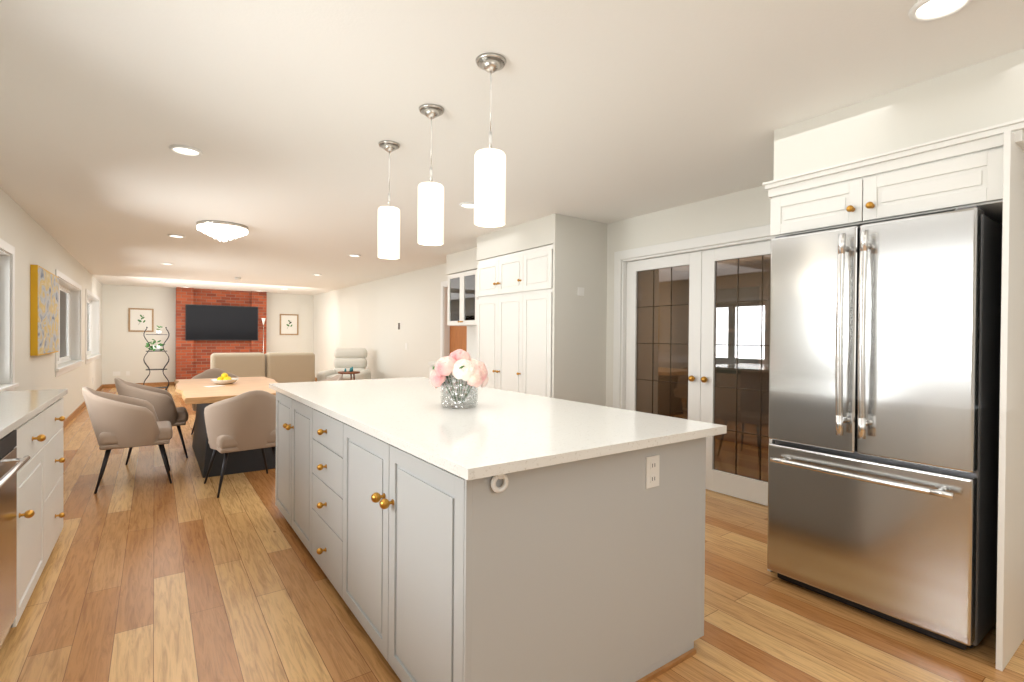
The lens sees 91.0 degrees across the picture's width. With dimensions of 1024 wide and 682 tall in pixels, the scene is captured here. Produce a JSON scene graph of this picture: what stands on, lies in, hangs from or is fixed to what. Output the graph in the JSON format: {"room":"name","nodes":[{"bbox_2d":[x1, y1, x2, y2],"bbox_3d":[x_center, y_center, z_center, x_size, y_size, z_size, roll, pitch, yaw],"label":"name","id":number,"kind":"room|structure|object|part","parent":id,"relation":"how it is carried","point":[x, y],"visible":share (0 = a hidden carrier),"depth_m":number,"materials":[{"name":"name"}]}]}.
{"room":"kitchen","nodes":[
{"label":"kitchen","id":0,"kind":"room"},
{"bbox_2d":[0,187,101,418],"bbox_3d":[-4.602,-0.015,4.575,0.200,2.430,17.590,0,1,-35],"label":"wall","id":1,"kind":"structure","parent":0,"point":[27,236],"depth_m":5.31,"materials":[{"name":"white paint"}]},
{"bbox_2d":[0,238,18,390],"bbox_3d":[-3.919,-0.166,3.666,0.220,1.275,1.610,0,1,-35],"label":"window","id":2,"kind":"structure","parent":1,"relation":"in","point":[5,246],"depth_m":4.26,"materials":[{"name":"white plastic"}]},
{"bbox_2d":[30,264,58,355],"bbox_3d":[-5.120,-0.312,5.528,0.055,0.900,1.350,0,1,-35],"label":"picture","id":3,"kind":"object","parent":1,"relation":"attached to","point":[44,311],"visible":1,"depth_m":5.25,"materials":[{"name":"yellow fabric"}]},
{"bbox_2d":[55,269,83,376],"bbox_3d":[-6.462,-0.235,7.244,0.220,1.330,2.670,0,1,-35],"label":"window","id":4,"kind":"structure","parent":1,"relation":"in","point":[70,322],"depth_m":8.04,"materials":[{"name":"white plastic"}]},
{"bbox_2d":[63,384,102,428],"bbox_3d":[-6.466,1.121,7.376,0.012,0.085,10.890,0,1,-35],"label":"baseboard","id":5,"kind":"structure","parent":1,"relation":"attached to","point":[68,419],"depth_m":7.75,"materials":[{"name":"brown wood"}]},
{"bbox_2d":[85,289,100,363],"bbox_3d":[-8.409,-0.274,9.982,0.220,1.345,2.670,0,1,-35],"label":"window","id":6,"kind":"structure","parent":1,"relation":"in","point":[92,341],"depth_m":10.90,"materials":[{"name":"white plastic"}]},
{"bbox_2d":[102,285,312,383],"bbox_3d":[-7.742,-0.106,13.256,5.140,2.430,0.200,0,1,-35],"label":"wall","id":7,"kind":"structure","parent":0,"point":[124,350],"depth_m":12.37,"materials":[{"name":"white paint"}]},
{"bbox_2d":[113,371,119,375],"bbox_3d":[-9.401,0.776,11.962,0.140,0.100,0.005,0,1,-35],"label":"switch plate","id":8,"kind":"object","parent":7,"relation":"attached to","point":[117,373],"depth_m":11.96,"materials":[{"name":"white plastic"}]},
{"bbox_2d":[103,382,175,387],"bbox_3d":[-9.024,1.064,12.230,1.406,0.085,0.012,0,1,-35],"label":"baseboard","id":9,"kind":"structure","parent":7,"relation":"attached to","point":[156,383],"depth_m":12.35,"materials":[{"name":"brown wood"}]},
{"bbox_2d":[128,308,153,331],"bbox_3d":[-9.003,-0.508,12.214,0.494,0.570,0.023,0,1,-35],"label":"picture","id":10,"kind":"object","parent":7,"relation":"attached to","point":[140,319],"visible":1,"depth_m":12.21,"materials":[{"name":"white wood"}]},
{"bbox_2d":[280,314,298,334],"bbox_3d":[-6.271,-0.462,14.157,0.489,0.588,0.023,0,1,-35],"label":"picture","id":11,"kind":"object","parent":7,"relation":"attached to","point":[288,324],"visible":1,"depth_m":14.15,"materials":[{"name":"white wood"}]},
{"bbox_2d":[176,287,266,379],"bbox_3d":[-7.512,-0.102,13.057,2.013,2.430,0.390,0,1,-35],"label":"brick wall","id":12,"kind":"structure","parent":0,"point":[192,358],"depth_m":12.76,"materials":[{"name":"red brick"}]},
{"bbox_2d":[185,304,257,339],"bbox_3d":[-7.391,-0.459,12.868,1.611,0.882,0.043,0,1,-35],"label":"tv","id":13,"kind":"object","parent":12,"relation":"attached to","point":[208,322],"visible":0.98,"depth_m":12.82,"materials":[{"name":"black plastic"}]},
{"bbox_2d":[0,380,1023,681],"bbox_3d":[-2.599,1.255,6.016,5.140,0.100,17.990,0,1,-35],"label":"floor","id":14,"kind":"structure","parent":0,"point":[150,572],"depth_m":2.35,"materials":[{"name":"brown wood"}]},
{"bbox_2d":[0,389,67,647],"bbox_3d":[-1.632,0.740,1.077,0.580,1.020,4.870,0,1,-35],"label":"base cabinet","id":15,"kind":"object","parent":14,"relation":"on","point":[32,513],"depth_m":2.31,"materials":[{"name":"white wood"}]},
{"bbox_2d":[82,387,172,493],"bbox_3d":[-3.291,0.797,4.321,0.614,0.836,0.591,0,1,-35],"label":"chair","id":16,"kind":"object","parent":14,"relation":"on","point":[119,421],"visible":1,"depth_m":4.11,"materials":[{"name":"beige fabric"}]},
{"bbox_2d":[114,378,187,464],"bbox_3d":[-3.729,0.787,5.213,0.614,0.836,0.591,0,1,-35],"label":"chair","id":17,"kind":"object","parent":14,"relation":"on","point":[161,401],"visible":0.65,"depth_m":5.05,"materials":[{"name":"beige fabric"}]},
{"bbox_2d":[143,326,168,389],"bbox_3d":[-7.747,0.395,10.965,0.464,1.464,0.382,0,1,-35],"label":"plant stand","id":18,"kind":"object","parent":14,"relation":"on","point":[155,348],"visible":0.85,"depth_m":10.93,"materials":[{"name":"black metal"}]},
{"bbox_2d":[191,368,237,434],"bbox_3d":[-3.748,0.778,6.373,0.591,0.836,0.614,0,1,-35],"label":"chair","id":19,"kind":"object","parent":14,"relation":"on","point":[213,373],"visible":0.23,"depth_m":6.55,"materials":[{"name":"beige"}]},
{"bbox_2d":[174,376,276,477],"bbox_3d":[-2.920,0.833,5.248,0.995,0.750,2.080,0,1,-35],"label":"dining table","id":20,"kind":"object","parent":14,"relation":"on","point":[195,391],"visible":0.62,"depth_m":4.72,"materials":[{"name":"brown wood"}]},
{"bbox_2d":[210,373,237,383],"bbox_3d":[-3.052,0.396,5.345,0.264,0.118,0.264,0,1,-35],"label":"fruit bowl","id":21,"kind":"object","parent":20,"relation":"on","point":[224,378],"visible":1,"depth_m":5.29,"materials":[{"name":"white ceramic"}]},
{"bbox_2d":[204,390,275,497],"bbox_3d":[-2.238,0.806,4.239,0.591,0.836,0.614,0,1,-41],"label":"chair","id":22,"kind":"object","parent":14,"relation":"on","point":[244,421],"visible":0.83,"depth_m":4.02,"materials":[{"name":"beige fabric"}]},
{"bbox_2d":[210,352,314,382],"bbox_3d":[-4.397,0.682,8.828,1.642,0.975,0.970,0,1,-35],"label":"sofa","id":23,"kind":"object","parent":14,"relation":"on","point":[284,367],"visible":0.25,"depth_m":8.48,"materials":[{"name":"beige fabric"}]},
{"bbox_2d":[262,318,265,352],"bbox_3d":[-6.571,0.259,13.296,0.220,1.720,0.220,0,1,-35],"label":"floor lamp","id":24,"kind":"object","parent":14,"relation":"on","point":[263,320],"visible":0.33,"depth_m":13.29,"materials":[{"name":"silver metal"}]},
{"bbox_2d":[321,374,341,380],"bbox_3d":[-2.208,0.796,5.619,0.614,0.836,0.591,0,1,-35],"label":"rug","id":25,"kind":"object","parent":14,"relation":"on","point":[338,377],"visible":0.04,"depth_m":5.81,"materials":[{"name":"beige"}]},
{"bbox_2d":[317,348,370,380],"bbox_3d":[-3.262,0.660,9.906,0.860,1.020,1.030,0,0,-5],"label":"recliner","id":26,"kind":"object","parent":14,"relation":"on","point":[349,358],"visible":0.54,"depth_m":10.14,"materials":[{"name":"beige fabric"}]},
{"bbox_2d":[338,367,359,379],"bbox_3d":[-2.928,0.821,9.034,0.380,0.718,0.380,0,1,-35],"label":"side table","id":27,"kind":"object","parent":14,"relation":"on","point":[351,372],"visible":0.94,"depth_m":8.99,"materials":[{"name":"brown wood"}]},
{"bbox_2d":[428,269,477,383],"bbox_3d":[-0.508,0.142,6.623,0.626,2.150,1.393,0,1,-35],"label":"hutch","id":28,"kind":"object","parent":14,"relation":"on","point":[462,300],"visible":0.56,"depth_m":6.88,"materials":[{"name":"white wood"}]},
{"bbox_2d":[269,385,705,681],"bbox_3d":[-0.469,0.802,2.830,1.193,0.888,2.740,0,1,-35],"label":"kitchen island","id":29,"kind":"object","parent":14,"relation":"on","point":[496,535],"depth_m":1.76,"materials":[{"name":"grey wood"}]},
{"bbox_2d":[269,377,726,480],"bbox_3d":[-0.449,0.342,2.849,1.210,0.031,2.853,0,1,-35],"label":"island countertop","id":30,"kind":"structure","parent":29,"relation":"on","point":[507,432],"depth_m":2.02,"materials":[{"name":"white stone"}]},
{"bbox_2d":[430,349,488,408],"bbox_3d":[-0.265,0.185,2.528,0.291,0.289,0.285,0,1,-35],"label":"vase","id":31,"kind":"object","parent":30,"relation":"on","point":[464,366],"visible":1,"depth_m":2.44,"materials":[{"name":"pink plant"}]},
{"bbox_2d":[476,244,552,397],"bbox_3d":[0.241,0.156,5.471,0.738,2.152,1.345,0,1,-35],"label":"pantry","id":32,"kind":"object","parent":14,"relation":"on","point":[514,325],"visible":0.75,"depth_m":5.17,"materials":[{"name":"white wood"}]},
{"bbox_2d":[767,206,1001,649],"bbox_3d":[1.896,0.361,2.540,0.924,1.812,0.825,0,1,-35],"label":"fridge","id":33,"kind":"object","parent":14,"relation":"on","point":[884,407],"visible":0.94,"depth_m":2.21,"materials":[{"name":"grey metal"}]},
{"bbox_3d":[1.557,0.065,2.295,0.086,1.119,0.726,0,1,-35],"label":"handle","id":34,"kind":"part","parent":33,"relation":"part of","materials":[{"name":"silver metal"}]},
{"bbox_2d":[762,118,1023,670],"bbox_3d":[2.060,0.205,2.621,1.076,2.125,1.032,0,1,-35],"label":"tall cabinet","id":35,"kind":"object","parent":14,"relation":"on","point":[982,168],"visible":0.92,"depth_m":2.07,"materials":[{"name":"white wood"}]},
{"bbox_2d":[0,0,1023,294],"bbox_3d":[-2.579,-1.275,5.997,5.140,0.100,17.990,0,1,-35],"label":"ceiling","id":36,"kind":"structure","parent":0,"point":[286,116],"depth_m":2.55,"materials":[{"name":"white paint"}]},
{"bbox_2d":[169,145,202,156],"bbox_3d":[-2.031,-1.195,3.135,0.173,0.021,0.210,0,1,-35],"label":"recessed light","id":37,"kind":"object","parent":36,"relation":"in","point":[184,150],"depth_m":3.16,"materials":[{"name":"white plastic"}]},
{"bbox_2d":[196,220,247,241],"bbox_3d":[-3.061,-1.138,5.327,0.480,0.170,0.480,0,1,-35],"label":"chandelier","id":38,"kind":"object","parent":36,"relation":"hanging from","point":[234,230],"visible":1,"depth_m":5.24,"materials":[{"name":"white glass"}]},
{"bbox_2d":[378,140,399,258],"bbox_3d":[-0.743,-0.846,3.042,0.132,0.682,0.132,0,1,-35],"label":"pendant light","id":39,"kind":"object","parent":36,"relation":"hanging from","point":[388,231],"visible":0.98,"depth_m":2.99,"materials":[{"name":"white glass"}]},
{"bbox_2d":[418,104,443,245],"bbox_3d":[-0.413,-0.840,2.569,0.132,0.682,0.132,0,1,-35],"label":"pendant light","id":40,"kind":"object","parent":36,"relation":"hanging from","point":[430,213],"visible":1,"depth_m":2.52,"materials":[{"name":"white glass"}]},
{"bbox_2d":[459,202,473,208],"bbox_3d":[-0.379,-1.191,4.383,0.176,0.021,0.210,0,1,-35],"label":"recessed light","id":41,"kind":"object","parent":36,"relation":"in","point":[467,205],"depth_m":4.42,"materials":[{"name":"white plastic"}]},
{"bbox_2d":[474,53,505,226],"bbox_3d":[-0.091,-0.834,2.116,0.132,0.682,0.132,0,1,-35],"label":"pendant light","id":42,"kind":"object","parent":36,"relation":"hanging from","point":[490,186],"visible":0.96,"depth_m":2.06,"materials":[{"name":"white glass"}]},
{"bbox_2d":[908,0,972,22],"bbox_3d":[1.463,-1.156,1.726,0.186,0.021,0.156,0,1,-35],"label":"recessed light","id":43,"kind":"object","parent":36,"relation":"in","point":[926,10],"depth_m":1.75,"materials":[{"name":"white plastic"}]},
{"bbox_2d":[446,214,606,405],"bbox_3d":[-0.133,0.010,6.045,0.691,2.430,2.792,0,1,-35],"label":"wall","id":44,"kind":"structure","parent":0,"point":[579,325],"depth_m":4.93,"materials":[{"name":"white paint"}]},
{"bbox_2d":[578,287,583,295],"bbox_3d":[0.670,-0.480,4.892,0.080,0.080,0.007,0,1,-35],"label":"switch plate","id":45,"kind":"object","parent":44,"relation":"attached to","point":[580,293],"depth_m":4.88,"materials":[{"name":"white plastic"}]},
{"bbox_2d":[313,185,771,408],"bbox_3d":[-0.576,-0.004,7.437,0.200,2.430,17.590,0,1,-35],"label":"wall","id":46,"kind":"structure","parent":0,"point":[369,316],"depth_m":8.68,"materials":[{"name":"white paint"}]},
{"bbox_2d":[440,281,449,357],"bbox_3d":[-0.783,0.134,7.715,0.216,2.145,0.950,0,1,-35],"label":"trim","id":47,"kind":"structure","parent":46,"relation":"attached to","point":[445,346],"depth_m":7.99,"materials":[{"name":"white wood"}]},
{"bbox_2d":[450,326,466,352],"bbox_3d":[-0.786,0.179,7.714,0.101,2.040,0.756,0,1,-35],"label":"wood door","id":48,"kind":"structure","parent":46,"relation":"in","point":[458,337],"depth_m":7.79,"materials":[{"name":"wood"}]},
{"bbox_2d":[613,224,770,408],"bbox_3d":[1.641,0.189,4.304,0.218,2.125,1.880,0,1,-35],"label":"trim","id":49,"kind":"structure","parent":46,"relation":"attached to","point":[620,273],"depth_m":4.83,"materials":[{"name":"white wood"}]},
{"bbox_2d":[625,241,770,505],"bbox_3d":[1.620,0.240,4.290,0.176,2.008,1.664,0,1,-35],"label":"french door","id":50,"kind":"structure","parent":46,"relation":"in","point":[697,336],"depth_m":4.19,"materials":[{"name":"white"}]},
{"bbox_2d":[774,48,1023,179],"bbox_3d":[2.429,-1.006,2.231,0.940,0.300,2.045,0,1,-35],"label":"soffit","id":51,"kind":"structure","parent":0,"point":[987,93],"depth_m":2.29,"materials":[{"name":"white paint"}]}
]}

